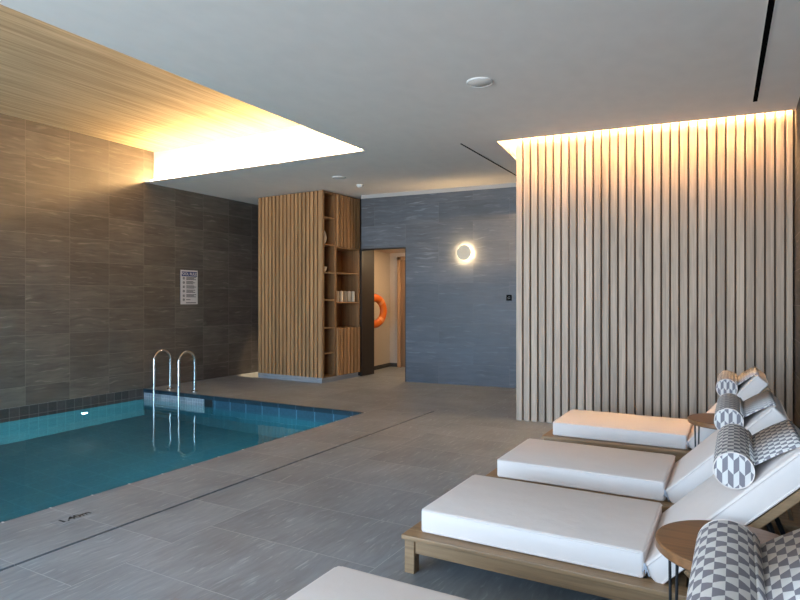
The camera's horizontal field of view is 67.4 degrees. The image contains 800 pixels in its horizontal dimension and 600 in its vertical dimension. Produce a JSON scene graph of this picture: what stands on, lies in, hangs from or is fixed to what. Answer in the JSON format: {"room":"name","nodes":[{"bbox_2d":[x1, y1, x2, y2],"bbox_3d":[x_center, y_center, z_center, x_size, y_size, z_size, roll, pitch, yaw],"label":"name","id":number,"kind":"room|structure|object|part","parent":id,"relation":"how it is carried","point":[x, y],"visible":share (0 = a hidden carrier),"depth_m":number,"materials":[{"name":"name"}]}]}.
{"room":"indoor swimming pool","nodes":[
{"label":"indoor swimming pool","id":0,"kind":"room"},
{"bbox_2d":[0,113,257,408],"bbox_3d":[-5.186,-0.570,7.030,0.200,3.840,15.200,0,0,29],"label":"wall","id":1,"kind":"structure","parent":0,"point":[93,254],"depth_m":8.61,"materials":[{"name":"tile"}]},
{"bbox_2d":[181,270,197,303],"bbox_3d":[-3.470,-0.210,9.880,0.011,0.560,0.350,0,0,29],"label":"sign","id":2,"kind":"object","parent":1,"relation":"attached to","point":[189,278],"visible":1,"depth_m":9.88,"materials":[{"name":"white plastic"}]},
{"bbox_2d":[0,4,301,151],"bbox_3d":[-4.458,-2.340,3.803,4.225,0.100,10.280,0,0,29],"label":"ceiling","id":3,"kind":"structure","parent":0,"point":[51,75],"depth_m":6.79,"materials":[{"name":"wood"}]},
{"bbox_2d":[154,126,358,178],"bbox_3d":[-1.925,-2.047,8.275,4.275,0.485,0.080,0,0,29],"label":"ceiling recess side","id":4,"kind":"structure","parent":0,"point":[296,142],"depth_m":8.35,"materials":[{"name":"white paint"}]},
{"bbox_2d":[374,251,389,365],"bbox_3d":[-0.572,0.200,11.638,0.199,2.300,1.375,0,0,24],"label":"wall","id":5,"kind":"structure","parent":0,"point":[381,259],"depth_m":11.90,"materials":[{"name":"beige paint"}]},
{"bbox_2d":[374,293,386,328],"bbox_3d":[-0.487,0.205,11.186,0.128,0.680,0.640,0,0,44],"label":"lifebuoy","id":6,"kind":"object","parent":5,"relation":"hanging from","point":[378,299],"visible":0.48,"depth_m":11.26,"materials":[{"name":"orange plastic"}]},
{"bbox_2d":[374,363,396,369],"bbox_3d":[-0.448,1.312,11.569,0.206,0.075,1.350,0,0,29],"label":"baseboard","id":7,"kind":"structure","parent":5,"relation":"attached to","point":[386,364],"depth_m":11.99,"materials":[{"name":"wood"}]},
{"bbox_2d":[374,249,404,252],"bbox_3d":[0.637,-1.000,10.961,3.200,0.100,1.750,0,0,29],"label":"ceiling","id":8,"kind":"structure","parent":0,"point":[383,250],"depth_m":11.51,"materials":[{"name":"beige paint"}]},
{"bbox_2d":[0,366,792,599],"bbox_3d":[-0.885,1.475,4.622,10.060,0.250,15.200,0,0,29],"label":"floor","id":9,"kind":"structure","parent":0,"point":[270,535],"depth_m":3.83,"materials":[{"name":"tile"}]},
{"bbox_2d":[50,509,98,525],"bbox_3d":[-2.021,1.350,3.728,0.120,0.004,0.250,0,0,29],"label":"depth marker","id":10,"kind":"object","parent":9,"relation":"on","point":[67,519],"visible":1,"depth_m":3.72,"materials":[{"name":"tile"}]},
{"bbox_2d":[153,349,197,404],"bbox_3d":[-3.320,1.641,8.839,0.624,1.818,0.380,0,0,29],"label":"pool ladder","id":11,"kind":"object","parent":9,"relation":"attached to","point":[160,350],"visible":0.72,"depth_m":8.82,"materials":[{"name":"metal"}]},
{"bbox_3d":[-3.551,1.641,8.963,0.037,1.818,0.327,0,0,29],"label":"handrail","id":12,"kind":"part","parent":11,"relation":"part of","materials":[{"name":"metal"}]},
{"bbox_3d":[-3.093,1.641,8.707,0.037,1.818,0.327,0,0,29],"label":"handrail","id":13,"kind":"part","parent":11,"relation":"part of","materials":[{"name":"metal"}]},
{"bbox_2d":[0,388,364,522],"bbox_3d":[-4.274,2.094,4.388,4.175,1.512,8.880,0,0,29],"label":"pool tile border","id":14,"kind":"object","parent":9,"relation":"in","point":[48,408],"visible":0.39,"depth_m":8.02,"materials":[{"name":"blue tile"}]},
{"bbox_2d":[0,399,330,521],"bbox_3d":[-4.274,1.505,4.387,3.975,0.001,8.680,0,0,29],"label":"pool water","id":15,"kind":"object","parent":14,"relation":"in","point":[46,461],"visible":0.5,"depth_m":6.25,"materials":[{"name":"teal liquid"}]},
{"bbox_3d":[-3.333,1.688,8.816,1.270,0.565,0.019,0,0,29],"label":"pale wall panel","id":16,"kind":"part","parent":14,"relation":"part of","materials":[{"name":"grey tile"}]},
{"bbox_2d":[205,400,212,406],"bbox_3d":[-2.696,1.465,8.457,0.150,0.120,0.012,0,0,29],"label":"skimmer","id":17,"kind":"object","parent":14,"relation":"attached to","point":[208,403],"visible":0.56,"depth_m":8.44,"materials":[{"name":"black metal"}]},
{"bbox_2d":[2,414,425,570],"bbox_3d":[-2.168,1.379,2.687,0.022,0.042,10.570,0,0,29],"label":"channel","id":18,"kind":"object","parent":9,"relation":"in","point":[425,414],"visible":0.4,"depth_m":3.89,"materials":[{"name":"black metal"}]},
{"bbox_2d":[258,190,359,382],"bbox_3d":[-1.586,-0.214,10.510,1.465,3.128,1.030,0,0,32],"label":"tall cabinet","id":19,"kind":"object","parent":9,"relation":"on","point":[305,335],"visible":1,"depth_m":10.08,"materials":[{"name":"brown wood"}]},
{"bbox_2d":[336,291,338,301],"bbox_3d":[-1.070,-0.064,10.147,0.082,0.187,0.076,0,0,32],"label":"book","id":20,"kind":"object","parent":19,"relation":"on","point":[337,292],"visible":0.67,"depth_m":10.11,"materials":[{"name":"beige paper"}]},
{"bbox_2d":[339,291,342,301],"bbox_3d":[-1.012,-0.064,10.243,0.082,0.187,0.076,0,0,3],"label":"book","id":21,"kind":"object","parent":19,"relation":"on","point":[340,292],"visible":0.94,"depth_m":10.21,"materials":[{"name":"beige paper"}]},
{"bbox_2d":[343,291,346,301],"bbox_3d":[-0.953,-0.064,10.339,0.082,0.187,0.076,0,0,-26],"label":"book","id":22,"kind":"object","parent":19,"relation":"on","point":[344,292],"visible":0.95,"depth_m":10.31,"materials":[{"name":"grey paper"}]},
{"bbox_3d":[-0.893,0.866,10.298,0.018,0.788,0.654,0,0,32],"label":"door","id":23,"kind":"part","parent":19,"relation":"part of","materials":[{"name":"brown wood"}]},
{"bbox_3d":[-0.893,-1.325,10.298,0.018,0.865,0.654,0,0,32],"label":"door","id":24,"kind":"part","parent":19,"relation":"part of","materials":[{"name":"brown wood"}]},
{"bbox_2d":[336,272,358,274],"bbox_3d":[-1.056,-0.455,10.388,0.376,0.018,0.640,0,0,32],"label":"shelf","id":25,"kind":"object","parent":19,"relation":"attached to","point":[337,273],"depth_m":10.49,"materials":[{"name":"brown wood"}]},
{"bbox_2d":[347,291,350,301],"bbox_3d":[-0.893,-0.064,10.434,0.076,0.187,0.082,0,0,36],"label":"book","id":26,"kind":"object","parent":19,"relation":"on","point":[348,292],"visible":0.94,"depth_m":10.40,"materials":[{"name":"grey paper"}]},
{"bbox_2d":[351,291,354,301],"bbox_3d":[-0.832,-0.064,10.529,0.076,0.187,0.082,0,0,7],"label":"book","id":27,"kind":"object","parent":19,"relation":"on","point":[352,292],"visible":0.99,"depth_m":10.49,"materials":[{"name":"white paper"}]},
{"bbox_2d":[286,566,468,599],"bbox_3d":[0.343,0.954,1.642,1.887,0.793,0.840,0,0,29],"label":"sun lounger","id":28,"kind":"object","parent":9,"relation":"on","point":[339,583],"visible":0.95,"depth_m":2.17,"materials":[{"name":"white fabric"}]},
{"bbox_2d":[686,519,799,599],"bbox_3d":[0.823,0.651,1.336,0.324,0.202,0.593,0,0,29],"label":"bolster pillow","id":29,"kind":"object","parent":28,"relation":"on","point":[730,562],"visible":1,"depth_m":1.39,"materials":[{"name":"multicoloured fabric"}]},
{"bbox_2d":[401,419,799,599],"bbox_3d":[1.034,0.954,2.877,1.887,0.793,0.840,0,0,29],"label":"sun lounger","id":30,"kind":"object","parent":9,"relation":"on","point":[602,545],"visible":0.8,"depth_m":2.73,"materials":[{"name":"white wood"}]},
{"bbox_3d":[0.059,1.266,2.986,0.055,0.167,0.055,0,0,29],"label":"leg","id":31,"kind":"part","parent":30,"relation":"part of","materials":[{"name":"brown wood"}]},
{"bbox_3d":[0.729,1.103,3.048,1.041,0.115,0.700,0,0,29],"label":"seat mattress","id":32,"kind":"part","parent":30,"relation":"part of","materials":[{"name":"white fabric"}]},
{"bbox_3d":[1.034,1.205,2.877,1.887,0.090,0.840,0,0,29],"label":"frame","id":33,"kind":"part","parent":30,"relation":"part of","materials":[{"name":"brown wood"}]},
{"bbox_3d":[1.446,0.868,2.646,0.615,0.615,0.700,0,0,29],"label":"mattress","id":34,"kind":"part","parent":30,"relation":"part of","materials":[{"name":"white fabric"}]},
{"bbox_3d":[1.519,0.881,2.605,0.474,0.474,0.690,0,0,29],"label":"backrest frame","id":35,"kind":"part","parent":30,"relation":"part of","materials":[{"name":"brown wood"}]},
{"bbox_2d":[713,419,799,488],"bbox_3d":[1.529,0.646,2.582,0.309,0.192,0.628,0,0,29],"label":"bolster pillow","id":36,"kind":"object","parent":30,"relation":"on","point":[737,453],"visible":1,"depth_m":2.42,"materials":[{"name":"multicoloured fabric"}]},
{"bbox_2d":[486,394,799,535],"bbox_3d":[1.562,0.958,3.819,1.887,0.783,0.840,0,0,29],"label":"sun lounger","id":37,"kind":"object","parent":9,"relation":"on","point":[641,475],"visible":0.57,"depth_m":3.70,"materials":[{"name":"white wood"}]},
{"bbox_3d":[1.247,1.103,3.995,1.012,0.115,0.700,0,0,29],"label":"seat mattress","id":38,"kind":"part","parent":37,"relation":"part of","materials":[{"name":"white fabric"}]},
{"bbox_3d":[1.562,1.205,3.819,1.887,0.090,0.840,0,0,29],"label":"frame","id":39,"kind":"part","parent":37,"relation":"part of","materials":[{"name":"brown wood"}]},
{"bbox_3d":[1.947,0.873,3.603,0.604,0.605,0.700,0,0,29],"label":"mattress","id":40,"kind":"part","parent":37,"relation":"part of","materials":[{"name":"white fabric"}]},
{"bbox_2d":[714,390,775,429],"bbox_3d":[2.029,0.652,3.540,0.300,0.183,0.628,0,0,29],"label":"bolster pillow","id":41,"kind":"object","parent":37,"relation":"on","point":[730,409],"visible":0.92,"depth_m":3.38,"materials":[{"name":"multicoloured fabric"}]},
{"bbox_2d":[516,110,792,425],"bbox_3d":[2.661,-0.320,6.552,2.649,3.340,0.700,0,0,23],"label":"slatted screen","id":42,"kind":"object","parent":9,"relation":"on","point":[654,262],"visible":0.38,"depth_m":6.20,"materials":[{"name":"brown wood"}]},
{"bbox_2d":[542,369,770,461],"bbox_3d":[2.238,0.952,5.027,1.887,0.796,0.840,0,0,29],"label":"sun lounger","id":43,"kind":"object","parent":9,"relation":"on","point":[663,435],"visible":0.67,"depth_m":4.92,"materials":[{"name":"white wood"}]},
{"bbox_3d":[2.238,1.205,5.027,1.887,0.090,0.840,0,0,29],"label":"frame","id":44,"kind":"part","parent":43,"relation":"part of","materials":[{"name":"brown wood"}]},
{"bbox_3d":[1.933,1.103,5.198,1.041,0.115,0.700,0,0,29],"label":"seat mattress","id":45,"kind":"part","parent":43,"relation":"part of","materials":[{"name":"white fabric"}]},
{"bbox_3d":[2.620,0.864,4.814,0.543,0.613,0.700,0,0,29],"label":"mattress","id":46,"kind":"part","parent":43,"relation":"part of","materials":[{"name":"white fabric"}]},
{"bbox_2d":[716,366,758,395],"bbox_3d":[2.677,0.645,4.764,0.287,0.193,0.628,0,0,29],"label":"bolster pillow","id":47,"kind":"object","parent":43,"relation":"on","point":[728,381],"visible":0.91,"depth_m":4.55,"materials":[{"name":"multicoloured fabric"}]},
{"bbox_2d":[688,413,716,446],"bbox_3d":[2.284,1.091,4.222,0.470,0.502,0.470,0,0,29],"label":"side table","id":48,"kind":"object","parent":9,"relation":"on","point":[705,420],"visible":0.41,"depth_m":4.22,"materials":[{"name":"brown wood"}]},
{"bbox_3d":[2.097,1.109,4.236,0.009,0.468,0.077,0,0,4],"label":"leg","id":49,"kind":"part","parent":48,"relation":"part of","materials":[{"name":"black metal"}]},
{"bbox_2d":[655,520,778,599],"bbox_3d":[1.128,1.089,2.045,0.476,0.507,0.476,0,0,29],"label":"side table","id":50,"kind":"object","parent":9,"relation":"on","point":[676,541],"visible":0.37,"depth_m":2.09,"materials":[{"name":"brown wood"}]},
{"bbox_3d":[0.938,1.106,2.059,0.009,0.473,0.077,0,0,4],"label":"leg","id":51,"kind":"part","parent":50,"relation":"part of","materials":[{"name":"black metal"}]},
{"bbox_2d":[390,253,404,362],"bbox_3d":[1.125,0.200,11.576,2.950,2.300,0.200,0,0,29],"label":"wall","id":52,"kind":"structure","parent":0,"point":[393,256],"depth_m":12.16,"materials":[{"name":"beige paint"}]},
{"bbox_2d":[397,256,404,366],"bbox_3d":[0.406,0.240,11.818,1.020,2.220,0.080,0,0,29],"label":"door","id":53,"kind":"structure","parent":52,"relation":"in","point":[400,260],"depth_m":12.01,"materials":[{"name":"brown wood"}]},
{"bbox_2d":[0,0,799,204],"bbox_3d":[-1.870,-1.970,4.084,8.466,0.360,13.300,0,0,29],"label":"ceiling","id":54,"kind":"structure","parent":0,"point":[385,79],"depth_m":4.62,"materials":[{"name":"white paint"}]},
{"bbox_2d":[151,149,361,180],"bbox_3d":[-2.040,-1.822,8.202,4.045,0.030,0.040,0,0,29],"label":"led strip","id":55,"kind":"object","parent":54,"relation":"attached to","point":[359,149],"visible":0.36,"depth_m":8.08,"materials":[{"name":"white paint"}]},
{"bbox_2d":[332,176,345,178],"bbox_3d":[-0.888,-1.784,8.749,0.200,0.012,0.200,0,0,29],"label":"disc","id":56,"kind":"object","parent":54,"relation":"attached to","point":[333,177],"visible":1,"depth_m":8.72,"materials":[{"name":"white paint"}]},
{"bbox_2d":[466,77,492,87],"bbox_3d":[0.654,-1.784,4.923,0.216,0.012,0.216,0,0,29],"label":"ceiling speaker","id":57,"kind":"object","parent":54,"relation":"attached to","point":[477,82],"visible":1,"depth_m":4.91,"materials":[{"name":"white paint"}]},
{"bbox_2d":[468,79,490,86],"bbox_3d":[0.654,-1.781,4.923,0.190,0.002,0.190,0,0,-29],"label":"grille","id":58,"kind":"object","parent":57,"relation":"attached to","point":[471,82],"depth_m":4.91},
{"bbox_2d":[460,143,515,175],"bbox_3d":[1.225,-1.788,7.813,0.040,0.004,2.170,0,0,29],"label":"ceiling vent","id":59,"kind":"object","parent":54,"relation":"in","point":[462,144],"visible":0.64,"depth_m":7.58,"materials":[{"name":"black metal"}]},
{"bbox_2d":[752,0,775,101],"bbox_3d":[2.234,-1.788,3.608,0.050,0.004,4.081,0,0,28],"label":"ceiling vent","id":60,"kind":"object","parent":54,"relation":"in","point":[770,7],"visible":1,"depth_m":4.21,"materials":[{"name":"black metal"}]},
{"bbox_2d":[361,187,515,387],"bbox_3d":[1.524,-0.190,9.368,4.730,3.080,0.150,0,0,24],"label":"wall","id":61,"kind":"structure","parent":0,"point":[461,324],"depth_m":9.58,"materials":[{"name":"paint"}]},
{"bbox_2d":[360,199,371,250],"bbox_3d":[-0.604,-1.327,10.556,0.230,0.925,0.030,0,0,29],"label":"trim","id":62,"kind":"structure","parent":61,"relation":"attached to","point":[360,199],"depth_m":10.59,"materials":[{"name":"black metal"}]},
{"bbox_2d":[363,247,405,381],"bbox_3d":[-0.251,0.236,10.169,0.834,2.227,0.168,0,0,24],"label":"trim","id":63,"kind":"structure","parent":61,"relation":"attached to","point":[392,247],"depth_m":9.92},
{"bbox_2d":[361,183,515,198],"bbox_3d":[1.522,-1.760,9.363,4.730,0.060,0.162,0,0,24],"label":"trim","id":64,"kind":"structure","parent":61,"relation":"attached to","point":[507,185],"depth_m":9.66,"materials":[{"name":"white paint"}]},
{"bbox_2d":[457,245,470,259],"bbox_3d":[1.022,-0.745,9.459,0.236,0.236,0.096,0,0,24],"label":"wall lamp","id":65,"kind":"object","parent":61,"relation":"attached to","point":[464,251],"visible":1,"depth_m":9.41,"materials":[{"name":"white glass"}]},
{"bbox_2d":[506,295,511,300],"bbox_3d":[1.673,-0.035,9.212,0.084,0.090,0.013,0,0,24],"label":"wall switch","id":66,"kind":"object","parent":61,"relation":"attached to","point":[508,297],"visible":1,"depth_m":9.21,"materials":[{"name":"black plastic"}]},
{"bbox_2d":[793,98,799,428],"bbox_3d":[1.810,-0.445,2.024,0.200,3.590,13.300,0,0,29],"label":"wall","id":67,"kind":"structure","parent":0,"point":[796,113],"depth_m":5.57,"materials":[{"name":"stone"}]},
{"bbox_3d":[-1.525,-0.220,11.255,2.060,3.140,0.150,0,0,29],"label":"wall","id":68,"kind":"structure","parent":0,"visible":0},
{"bbox_2d":[360,250,373,375],"bbox_3d":[-0.589,0.048,10.783,0.035,2.595,0.420,0,0,29],"label":"door","id":69,"kind":"structure","parent":68,"relation":"in","point":[366,257],"depth_m":10.73,"materials":[{"name":"black wood"}]}
]}

